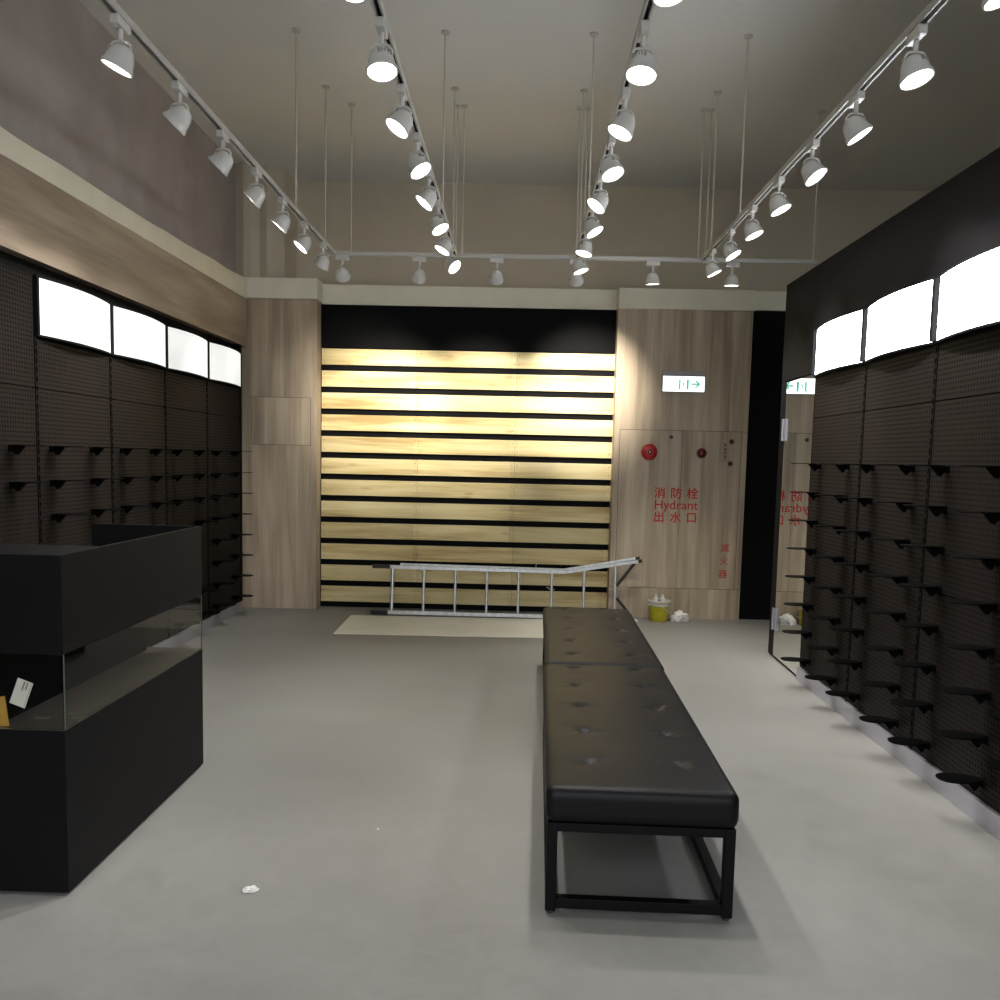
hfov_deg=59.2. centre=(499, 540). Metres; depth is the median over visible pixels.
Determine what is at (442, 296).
trim
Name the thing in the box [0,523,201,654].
countertop
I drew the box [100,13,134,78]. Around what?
track spotlight
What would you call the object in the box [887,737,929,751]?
shoe shelf
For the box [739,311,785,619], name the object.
wall
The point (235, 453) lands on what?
shoe shelf
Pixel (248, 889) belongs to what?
paper scrap
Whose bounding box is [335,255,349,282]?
track spotlight
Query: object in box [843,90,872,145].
track spotlight
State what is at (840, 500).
shoe shelf
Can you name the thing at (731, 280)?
track spotlight
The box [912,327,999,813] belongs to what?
bay
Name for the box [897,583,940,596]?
shoe shelf
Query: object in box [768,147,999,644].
wall
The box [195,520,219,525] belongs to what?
shoe shelf
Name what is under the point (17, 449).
shoe shelf
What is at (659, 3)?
track spotlight
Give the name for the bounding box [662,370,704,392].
exit sign
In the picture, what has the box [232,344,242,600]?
trim
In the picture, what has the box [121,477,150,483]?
shoe shelf
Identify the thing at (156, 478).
shoe shelf
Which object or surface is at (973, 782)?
shoe shelf
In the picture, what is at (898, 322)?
box
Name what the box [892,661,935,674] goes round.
shoe shelf
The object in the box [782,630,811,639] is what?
shoe shelf
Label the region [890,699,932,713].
shoe shelf
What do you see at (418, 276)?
track spotlight
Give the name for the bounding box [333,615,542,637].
board
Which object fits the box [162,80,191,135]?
track spotlight
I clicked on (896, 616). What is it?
shoe shelf
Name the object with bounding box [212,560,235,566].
shoe shelf
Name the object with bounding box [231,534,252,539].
shoe shelf
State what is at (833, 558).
shoe shelf
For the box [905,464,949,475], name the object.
shoe shelf
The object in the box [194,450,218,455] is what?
shoe shelf
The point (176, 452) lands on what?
shoe shelf
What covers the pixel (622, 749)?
seat cushion
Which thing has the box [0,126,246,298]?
trim
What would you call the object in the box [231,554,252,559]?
shoe shelf
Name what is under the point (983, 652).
shoe shelf
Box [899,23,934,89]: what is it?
track spotlight
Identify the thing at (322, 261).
track spotlight
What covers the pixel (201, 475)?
shoe shelf
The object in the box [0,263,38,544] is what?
bay
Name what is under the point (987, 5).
track spotlight
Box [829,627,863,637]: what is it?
shoe shelf
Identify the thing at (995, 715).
shoe shelf
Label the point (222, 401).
bay
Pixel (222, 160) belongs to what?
track spotlight
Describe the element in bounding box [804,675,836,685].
shoe shelf
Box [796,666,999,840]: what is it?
baseboard
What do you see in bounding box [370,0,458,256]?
track
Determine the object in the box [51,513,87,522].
shoe shelf
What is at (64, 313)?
box
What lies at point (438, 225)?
track spotlight
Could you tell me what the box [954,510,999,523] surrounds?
shoe shelf
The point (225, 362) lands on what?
box
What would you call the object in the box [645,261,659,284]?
track spotlight
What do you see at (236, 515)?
shoe shelf
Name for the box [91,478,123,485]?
shoe shelf
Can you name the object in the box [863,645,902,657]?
shoe shelf
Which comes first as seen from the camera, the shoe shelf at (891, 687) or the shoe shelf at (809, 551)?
the shoe shelf at (891, 687)
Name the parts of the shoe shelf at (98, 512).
shelf plate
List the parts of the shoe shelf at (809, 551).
shelf plate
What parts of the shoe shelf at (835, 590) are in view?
shelf plate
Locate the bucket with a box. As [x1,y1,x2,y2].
[647,598,670,621]
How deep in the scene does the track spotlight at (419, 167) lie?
4.48 m
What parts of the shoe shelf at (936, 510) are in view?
shelf plate, hook plate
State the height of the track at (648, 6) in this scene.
1.196 m
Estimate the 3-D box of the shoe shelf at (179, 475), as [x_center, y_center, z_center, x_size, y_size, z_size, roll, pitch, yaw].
[-2.457,-0.492,6.878,0.196,0.052,0.126,1,5,1]
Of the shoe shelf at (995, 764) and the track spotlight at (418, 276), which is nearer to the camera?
the shoe shelf at (995, 764)
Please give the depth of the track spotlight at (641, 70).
3.30 m
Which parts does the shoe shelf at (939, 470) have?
shelf plate, hook plate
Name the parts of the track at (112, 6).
suspension rod, ceiling plate, suspension rod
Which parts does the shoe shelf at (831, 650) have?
shelf plate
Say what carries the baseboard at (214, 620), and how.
attached to the wall at (6, 259)
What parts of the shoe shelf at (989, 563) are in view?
shelf plate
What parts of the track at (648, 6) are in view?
suspension rod, suspension rod, ceiling plate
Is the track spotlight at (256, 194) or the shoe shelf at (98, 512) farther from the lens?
the shoe shelf at (98, 512)
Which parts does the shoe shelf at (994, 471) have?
shelf plate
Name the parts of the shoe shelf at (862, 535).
shelf plate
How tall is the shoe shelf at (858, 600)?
0.052 m
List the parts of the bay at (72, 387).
perforated panel, perforated panel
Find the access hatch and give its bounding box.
[251,396,310,445]
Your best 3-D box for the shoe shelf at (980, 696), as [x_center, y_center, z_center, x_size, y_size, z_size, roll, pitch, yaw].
[2.029,0.679,3.836,0.196,0.052,0.126,1,5,1]
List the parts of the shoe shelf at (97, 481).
shelf plate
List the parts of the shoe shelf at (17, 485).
shelf plate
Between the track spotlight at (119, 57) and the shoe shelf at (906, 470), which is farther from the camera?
the shoe shelf at (906, 470)
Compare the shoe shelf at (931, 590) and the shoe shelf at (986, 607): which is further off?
the shoe shelf at (931, 590)
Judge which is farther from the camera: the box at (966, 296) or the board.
the board
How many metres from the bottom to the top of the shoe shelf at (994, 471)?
0.052 m
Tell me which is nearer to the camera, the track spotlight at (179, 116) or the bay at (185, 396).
the track spotlight at (179, 116)
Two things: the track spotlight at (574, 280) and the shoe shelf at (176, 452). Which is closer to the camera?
the shoe shelf at (176, 452)
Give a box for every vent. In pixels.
[377,47,391,54]
[632,50,646,57]
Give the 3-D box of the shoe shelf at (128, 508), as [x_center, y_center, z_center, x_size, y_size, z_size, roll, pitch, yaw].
[-2.481,-0.216,6.010,0.196,0.052,0.126,1,5,1]
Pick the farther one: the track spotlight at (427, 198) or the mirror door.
the mirror door
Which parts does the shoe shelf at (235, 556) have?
shelf plate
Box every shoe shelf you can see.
[8,444,48,454]
[9,481,49,490]
[49,446,85,454]
[50,480,86,488]
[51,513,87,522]
[90,447,121,454]
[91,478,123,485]
[91,508,124,516]
[120,448,150,455]
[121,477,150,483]
[121,505,151,512]
[150,449,178,455]
[151,475,178,482]
[151,502,178,508]
[172,449,185,455]
[172,474,198,480]
[172,499,198,505]
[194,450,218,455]
[195,473,218,479]
[195,497,219,502]
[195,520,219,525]
[202,611,219,616]
[212,451,221,455]
[212,473,234,478]
[212,495,234,500]
[212,517,234,522]
[212,538,234,544]
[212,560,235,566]
[213,582,234,588]
[213,603,235,609]
[231,451,252,456]
[231,472,252,477]
[231,493,252,497]
[231,513,251,518]
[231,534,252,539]
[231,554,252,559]
[232,574,252,580]
[232,594,252,600]
[781,657,809,666]
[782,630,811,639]
[784,602,812,611]
[785,575,814,583]
[787,547,815,555]
[788,519,817,527]
[789,491,819,499]
[791,463,820,470]
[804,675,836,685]
[806,645,838,655]
[808,615,840,625]
[809,585,841,594]
[811,555,843,564]
[813,525,845,533]
[815,494,847,502]
[816,463,849,471]
[825,690,859,702]
[827,659,861,669]
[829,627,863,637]
[831,595,865,605]
[833,562,867,572]
[834,530,869,539]
[836,497,871,506]
[840,464,873,472]
[859,716,897,729]
[861,680,900,693]
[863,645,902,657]
[866,610,904,621]
[868,574,907,583]
[870,537,909,548]
[872,501,912,511]
[875,464,914,474]
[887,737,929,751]
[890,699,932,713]
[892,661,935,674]
[895,622,938,635]
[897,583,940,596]
[900,544,943,556]
[903,504,946,516]
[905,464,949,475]
[935,773,984,790]
[938,730,987,747]
[941,687,990,703]
[944,643,994,659]
[948,600,997,614]
[951,555,999,569]
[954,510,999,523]
[957,465,999,477]
[985,760,999,769]
[989,712,999,719]
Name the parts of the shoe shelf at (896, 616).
shelf plate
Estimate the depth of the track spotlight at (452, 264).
6.79 m
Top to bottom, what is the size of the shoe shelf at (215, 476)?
0.052 m
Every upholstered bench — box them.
[543,607,663,669]
[543,664,738,920]
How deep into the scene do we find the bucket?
8.59 m
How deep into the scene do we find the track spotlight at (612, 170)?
4.46 m
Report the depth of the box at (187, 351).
6.97 m
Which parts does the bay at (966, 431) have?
perforated panel, perforated panel, perforated panel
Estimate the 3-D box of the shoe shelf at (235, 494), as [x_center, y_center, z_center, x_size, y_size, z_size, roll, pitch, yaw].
[-2.432,-0.428,8.300,0.196,0.052,0.126,1,5,1]
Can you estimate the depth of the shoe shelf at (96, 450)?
5.54 m
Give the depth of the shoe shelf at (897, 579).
4.66 m
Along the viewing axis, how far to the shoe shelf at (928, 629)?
4.31 m
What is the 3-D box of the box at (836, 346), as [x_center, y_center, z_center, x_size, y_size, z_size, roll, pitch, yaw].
[2.183,-1.273,5.711,0.070,0.335,0.900,1,5,1]
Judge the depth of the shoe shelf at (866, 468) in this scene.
5.13 m
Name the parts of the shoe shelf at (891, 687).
shelf plate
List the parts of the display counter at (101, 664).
glass panel, counter lid, glass panel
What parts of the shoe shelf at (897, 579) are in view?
shelf plate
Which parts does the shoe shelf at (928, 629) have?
shelf plate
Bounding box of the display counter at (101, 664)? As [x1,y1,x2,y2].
[0,523,202,892]
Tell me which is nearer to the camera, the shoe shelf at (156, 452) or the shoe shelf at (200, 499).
the shoe shelf at (156, 452)
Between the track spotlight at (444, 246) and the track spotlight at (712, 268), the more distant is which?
the track spotlight at (712, 268)
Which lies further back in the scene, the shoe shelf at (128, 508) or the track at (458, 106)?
the track at (458, 106)
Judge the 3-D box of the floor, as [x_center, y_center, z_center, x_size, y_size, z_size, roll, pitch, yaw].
[0.523,1.357,2.927,9.400,0.120,13.600,1,5,1]
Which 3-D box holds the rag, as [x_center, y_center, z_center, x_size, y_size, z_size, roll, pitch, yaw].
[1.768,0.736,8.668,0.182,0.108,0.141,3,6,22]
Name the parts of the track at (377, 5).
suspension rod, ceiling plate, suspension rod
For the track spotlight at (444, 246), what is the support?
attached to the track at (377, 5)
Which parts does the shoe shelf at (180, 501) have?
shelf plate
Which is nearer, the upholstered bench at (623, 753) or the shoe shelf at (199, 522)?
the upholstered bench at (623, 753)
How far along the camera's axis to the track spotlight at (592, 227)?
5.61 m
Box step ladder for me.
[370,557,641,617]
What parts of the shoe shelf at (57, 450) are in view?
shelf plate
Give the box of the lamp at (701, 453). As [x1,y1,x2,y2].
[696,448,706,457]
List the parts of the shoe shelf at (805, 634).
shelf plate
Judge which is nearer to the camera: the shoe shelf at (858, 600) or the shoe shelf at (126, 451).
the shoe shelf at (858, 600)
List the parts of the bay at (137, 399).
perforated panel, perforated panel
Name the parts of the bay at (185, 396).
perforated panel, perforated panel, perforated panel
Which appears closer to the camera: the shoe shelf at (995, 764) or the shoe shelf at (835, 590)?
the shoe shelf at (995, 764)
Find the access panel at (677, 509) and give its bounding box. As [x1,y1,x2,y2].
[610,429,741,589]
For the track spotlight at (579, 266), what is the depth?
6.76 m
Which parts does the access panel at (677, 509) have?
door, door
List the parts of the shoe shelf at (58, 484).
shelf plate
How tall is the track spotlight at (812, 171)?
0.211 m
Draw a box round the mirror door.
[768,375,815,675]
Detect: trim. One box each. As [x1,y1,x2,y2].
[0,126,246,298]
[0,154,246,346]
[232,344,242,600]
[244,277,322,302]
[322,284,616,309]
[616,288,755,310]
[755,291,786,310]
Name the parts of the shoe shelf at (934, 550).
shelf plate, hook plate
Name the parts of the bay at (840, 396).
perforated panel, perforated panel, perforated panel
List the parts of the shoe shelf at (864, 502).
shelf plate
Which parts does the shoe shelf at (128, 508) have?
shelf plate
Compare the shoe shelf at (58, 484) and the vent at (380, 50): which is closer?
the vent at (380, 50)
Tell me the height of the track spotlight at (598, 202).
0.212 m
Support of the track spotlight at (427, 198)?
attached to the track at (377, 5)
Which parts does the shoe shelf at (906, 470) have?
shelf plate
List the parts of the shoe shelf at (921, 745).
shelf plate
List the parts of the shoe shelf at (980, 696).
shelf plate, hook plate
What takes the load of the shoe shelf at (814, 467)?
attached to the bay at (840, 396)
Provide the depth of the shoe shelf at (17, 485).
4.67 m
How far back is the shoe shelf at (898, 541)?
4.64 m
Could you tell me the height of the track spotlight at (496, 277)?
0.215 m
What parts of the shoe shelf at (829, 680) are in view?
shelf plate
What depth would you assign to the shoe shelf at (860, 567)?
5.19 m
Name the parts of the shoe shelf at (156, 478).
shelf plate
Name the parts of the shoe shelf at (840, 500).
shelf plate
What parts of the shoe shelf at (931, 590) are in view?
shelf plate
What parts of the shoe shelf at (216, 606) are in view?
shelf plate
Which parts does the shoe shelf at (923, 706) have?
shelf plate, hook plate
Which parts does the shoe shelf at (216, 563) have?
shelf plate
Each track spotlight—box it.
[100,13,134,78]
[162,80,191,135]
[208,129,232,176]
[243,167,265,207]
[271,197,290,232]
[293,221,311,253]
[313,241,328,270]
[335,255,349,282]
[344,0,365,3]
[366,16,397,82]
[385,83,412,138]
[407,132,431,179]
[411,257,426,283]
[415,170,436,211]
[430,199,448,235]
[434,230,451,255]
[445,244,460,273]
[489,258,503,284]
[569,259,583,286]
[573,255,588,274]
[575,228,591,257]
[584,207,603,238]
[587,173,608,214]
[601,135,624,182]
[607,87,634,141]
[625,20,657,85]
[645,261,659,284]
[652,0,683,7]
[706,249,721,277]
[723,228,741,260]
[724,262,739,286]
[744,205,763,240]
[769,176,791,216]
[801,139,826,186]
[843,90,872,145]
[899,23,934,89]
[981,0,999,11]
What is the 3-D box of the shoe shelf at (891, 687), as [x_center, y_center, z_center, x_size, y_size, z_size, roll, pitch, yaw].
[2.044,0.792,4.730,0.196,0.052,0.126,1,5,1]
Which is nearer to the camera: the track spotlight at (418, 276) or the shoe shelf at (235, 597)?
the track spotlight at (418, 276)
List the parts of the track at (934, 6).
suspension rod, suspension rod, ceiling plate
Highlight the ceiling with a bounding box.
[78,0,999,190]
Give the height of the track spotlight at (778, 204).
0.206 m
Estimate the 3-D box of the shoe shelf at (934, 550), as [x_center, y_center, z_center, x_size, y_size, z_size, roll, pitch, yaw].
[2.054,0.048,4.290,0.196,0.052,0.126,1,5,1]
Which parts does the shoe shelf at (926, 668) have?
shelf plate, hook plate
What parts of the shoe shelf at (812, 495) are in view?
shelf plate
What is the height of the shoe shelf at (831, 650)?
0.052 m
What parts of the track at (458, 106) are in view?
suspension rod, suspension rod, suspension rod, rail, suspension rod, suspension rod, suspension rod, suspension rod, suspension rod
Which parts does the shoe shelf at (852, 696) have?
shelf plate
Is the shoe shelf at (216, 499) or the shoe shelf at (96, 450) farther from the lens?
the shoe shelf at (216, 499)
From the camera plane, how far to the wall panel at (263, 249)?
8.72 m
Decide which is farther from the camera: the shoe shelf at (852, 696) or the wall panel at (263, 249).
the wall panel at (263, 249)
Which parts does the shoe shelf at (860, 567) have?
shelf plate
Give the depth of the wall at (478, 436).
8.87 m
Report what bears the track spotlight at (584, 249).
attached to the track at (648, 6)
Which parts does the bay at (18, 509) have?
perforated panel, perforated panel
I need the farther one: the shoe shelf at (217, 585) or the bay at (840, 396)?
the shoe shelf at (217, 585)
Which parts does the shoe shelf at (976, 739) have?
shelf plate, hook plate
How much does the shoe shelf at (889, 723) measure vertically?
0.052 m
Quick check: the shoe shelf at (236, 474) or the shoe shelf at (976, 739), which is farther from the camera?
the shoe shelf at (236, 474)
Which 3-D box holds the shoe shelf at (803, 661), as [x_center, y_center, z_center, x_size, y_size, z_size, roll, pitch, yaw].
[2.070,0.854,6.177,0.196,0.052,0.126,1,5,1]
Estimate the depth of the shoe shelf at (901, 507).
4.62 m
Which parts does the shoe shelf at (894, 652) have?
shelf plate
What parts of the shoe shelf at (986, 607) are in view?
shelf plate, hook plate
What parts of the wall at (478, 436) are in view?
header panel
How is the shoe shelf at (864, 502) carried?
attached to the bay at (900, 401)
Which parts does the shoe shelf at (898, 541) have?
shelf plate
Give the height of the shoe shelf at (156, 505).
0.052 m
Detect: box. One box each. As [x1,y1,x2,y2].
[32,274,112,354]
[110,304,166,368]
[165,325,208,379]
[208,340,241,387]
[811,307,866,376]
[860,275,938,363]
[930,244,999,343]
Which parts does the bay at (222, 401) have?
perforated panel, perforated panel, perforated panel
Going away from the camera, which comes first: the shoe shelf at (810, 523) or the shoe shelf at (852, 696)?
the shoe shelf at (852, 696)
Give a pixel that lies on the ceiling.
(520, 68)
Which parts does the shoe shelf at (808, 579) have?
shelf plate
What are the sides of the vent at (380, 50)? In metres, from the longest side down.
0.054 x 0.018 x 0.008 m
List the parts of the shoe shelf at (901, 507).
shelf plate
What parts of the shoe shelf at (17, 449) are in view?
shelf plate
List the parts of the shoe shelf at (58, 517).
shelf plate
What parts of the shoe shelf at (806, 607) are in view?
shelf plate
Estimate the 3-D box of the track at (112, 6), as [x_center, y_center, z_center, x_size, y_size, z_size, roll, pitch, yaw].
[-1.406,-2.699,4.567,0.060,1.196,5.154,1,5,1]
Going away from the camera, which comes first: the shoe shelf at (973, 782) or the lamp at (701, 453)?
the shoe shelf at (973, 782)
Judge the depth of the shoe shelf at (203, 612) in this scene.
7.46 m
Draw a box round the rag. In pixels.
[670,610,688,621]
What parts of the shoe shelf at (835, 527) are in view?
shelf plate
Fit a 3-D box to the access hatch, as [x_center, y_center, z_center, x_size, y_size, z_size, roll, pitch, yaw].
[-2.170,-1.187,8.715,0.598,0.470,0.001,1,5,1]
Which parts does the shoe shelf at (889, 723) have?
shelf plate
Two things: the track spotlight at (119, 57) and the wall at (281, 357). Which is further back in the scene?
the wall at (281, 357)
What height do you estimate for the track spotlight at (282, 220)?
0.213 m
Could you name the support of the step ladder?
on the floor
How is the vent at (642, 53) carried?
attached to the track spotlight at (641, 70)
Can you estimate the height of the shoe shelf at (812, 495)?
0.052 m
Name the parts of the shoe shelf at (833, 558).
shelf plate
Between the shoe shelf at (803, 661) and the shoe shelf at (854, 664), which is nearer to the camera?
the shoe shelf at (854, 664)
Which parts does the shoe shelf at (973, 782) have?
shelf plate, hook plate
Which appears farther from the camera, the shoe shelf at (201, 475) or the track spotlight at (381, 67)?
the shoe shelf at (201, 475)
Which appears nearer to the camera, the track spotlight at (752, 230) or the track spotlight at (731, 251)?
the track spotlight at (752, 230)
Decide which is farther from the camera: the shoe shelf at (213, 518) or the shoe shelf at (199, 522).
the shoe shelf at (213, 518)
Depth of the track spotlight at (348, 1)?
2.81 m
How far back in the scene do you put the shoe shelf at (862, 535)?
5.17 m
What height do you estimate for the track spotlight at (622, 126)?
0.206 m
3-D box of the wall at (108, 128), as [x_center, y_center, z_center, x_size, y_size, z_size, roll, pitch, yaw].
[-2.845,-2.568,3.791,0.240,1.380,10.900,1,5,1]
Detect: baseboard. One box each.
[202,601,241,632]
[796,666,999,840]
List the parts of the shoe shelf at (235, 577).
shelf plate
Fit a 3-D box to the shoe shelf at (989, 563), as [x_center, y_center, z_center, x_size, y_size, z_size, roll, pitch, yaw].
[2.043,0.095,3.782,0.196,0.052,0.126,1,5,1]
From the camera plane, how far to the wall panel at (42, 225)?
5.67 m
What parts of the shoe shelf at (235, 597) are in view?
shelf plate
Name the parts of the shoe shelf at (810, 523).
shelf plate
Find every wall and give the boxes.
[0,0,235,272]
[0,251,231,386]
[242,298,321,608]
[296,181,930,291]
[320,304,616,611]
[606,309,753,619]
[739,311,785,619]
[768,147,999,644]
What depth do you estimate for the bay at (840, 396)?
5.76 m
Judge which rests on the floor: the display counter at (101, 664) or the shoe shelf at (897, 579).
the display counter at (101, 664)
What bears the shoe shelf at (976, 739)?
attached to the bay at (966, 431)
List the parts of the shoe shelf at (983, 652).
shelf plate, hook plate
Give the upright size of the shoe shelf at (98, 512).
0.052 m
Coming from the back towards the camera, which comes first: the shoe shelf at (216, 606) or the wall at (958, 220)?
the shoe shelf at (216, 606)
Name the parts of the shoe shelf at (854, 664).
shelf plate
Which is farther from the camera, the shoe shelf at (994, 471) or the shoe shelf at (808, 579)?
the shoe shelf at (808, 579)
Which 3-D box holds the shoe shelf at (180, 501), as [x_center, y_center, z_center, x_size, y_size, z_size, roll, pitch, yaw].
[-2.462,-0.298,6.896,0.196,0.052,0.126,1,5,1]
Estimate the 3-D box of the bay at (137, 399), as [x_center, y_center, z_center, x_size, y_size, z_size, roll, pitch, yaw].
[-2.592,-0.227,6.307,0.044,2.065,0.898,1,5,1]
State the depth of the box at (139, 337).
6.08 m
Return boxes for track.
[99,0,334,253]
[327,103,824,264]
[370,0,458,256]
[575,0,654,257]
[701,0,948,260]
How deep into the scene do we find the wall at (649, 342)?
8.61 m
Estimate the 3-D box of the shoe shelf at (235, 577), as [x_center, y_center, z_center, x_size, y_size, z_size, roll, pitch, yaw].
[-2.449,0.351,8.373,0.196,0.052,0.126,1,5,1]
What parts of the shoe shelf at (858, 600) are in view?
shelf plate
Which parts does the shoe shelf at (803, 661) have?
shelf plate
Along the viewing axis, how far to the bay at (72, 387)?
5.31 m
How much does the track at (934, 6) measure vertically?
1.196 m
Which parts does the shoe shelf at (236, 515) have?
shelf plate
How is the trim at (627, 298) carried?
on the wall at (649, 342)
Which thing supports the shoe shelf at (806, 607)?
attached to the bay at (840, 396)
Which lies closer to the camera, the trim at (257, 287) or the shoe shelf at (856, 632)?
the shoe shelf at (856, 632)
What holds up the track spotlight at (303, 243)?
attached to the track at (112, 6)
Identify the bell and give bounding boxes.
[641,444,656,459]
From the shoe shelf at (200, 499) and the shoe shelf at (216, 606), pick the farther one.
the shoe shelf at (216, 606)
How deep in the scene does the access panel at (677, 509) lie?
8.71 m
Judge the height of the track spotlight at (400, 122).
0.210 m
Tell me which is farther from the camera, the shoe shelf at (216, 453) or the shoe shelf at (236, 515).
the shoe shelf at (236, 515)
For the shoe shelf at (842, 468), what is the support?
attached to the bay at (840, 396)
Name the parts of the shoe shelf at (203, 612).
shelf plate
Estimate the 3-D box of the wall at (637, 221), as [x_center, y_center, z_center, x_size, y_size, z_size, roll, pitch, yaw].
[0.718,-1.501,9.388,9.400,4.380,0.200,1,5,1]
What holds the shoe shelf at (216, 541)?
attached to the bay at (222, 401)
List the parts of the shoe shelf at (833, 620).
shelf plate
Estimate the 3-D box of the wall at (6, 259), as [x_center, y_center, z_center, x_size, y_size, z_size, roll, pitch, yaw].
[-2.862,-0.357,3.675,0.320,3.000,10.260,1,5,1]
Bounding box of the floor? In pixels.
[0,606,999,999]
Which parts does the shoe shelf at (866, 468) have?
shelf plate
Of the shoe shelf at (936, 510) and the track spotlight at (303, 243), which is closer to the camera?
the shoe shelf at (936, 510)
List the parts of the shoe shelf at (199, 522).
shelf plate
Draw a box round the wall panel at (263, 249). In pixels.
[235,163,296,277]
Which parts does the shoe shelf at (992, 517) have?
shelf plate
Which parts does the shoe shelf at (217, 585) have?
shelf plate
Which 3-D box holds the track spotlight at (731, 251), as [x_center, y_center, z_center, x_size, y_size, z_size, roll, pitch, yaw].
[1.634,-2.074,6.174,0.124,0.209,0.124,1,5,1]
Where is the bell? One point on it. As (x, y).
(649, 451)
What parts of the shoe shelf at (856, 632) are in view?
shelf plate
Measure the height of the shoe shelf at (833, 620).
0.052 m
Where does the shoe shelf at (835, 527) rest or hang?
attached to the bay at (840, 396)
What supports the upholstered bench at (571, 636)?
on the floor
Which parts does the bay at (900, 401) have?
perforated panel, perforated panel, perforated panel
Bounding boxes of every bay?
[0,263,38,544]
[31,337,111,545]
[106,356,165,524]
[164,370,207,619]
[205,380,239,617]
[800,363,867,701]
[847,344,939,749]
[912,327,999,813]
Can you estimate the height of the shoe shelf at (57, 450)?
0.052 m
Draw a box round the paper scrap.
[242,885,258,892]
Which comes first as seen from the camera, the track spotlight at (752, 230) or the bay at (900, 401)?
the bay at (900, 401)

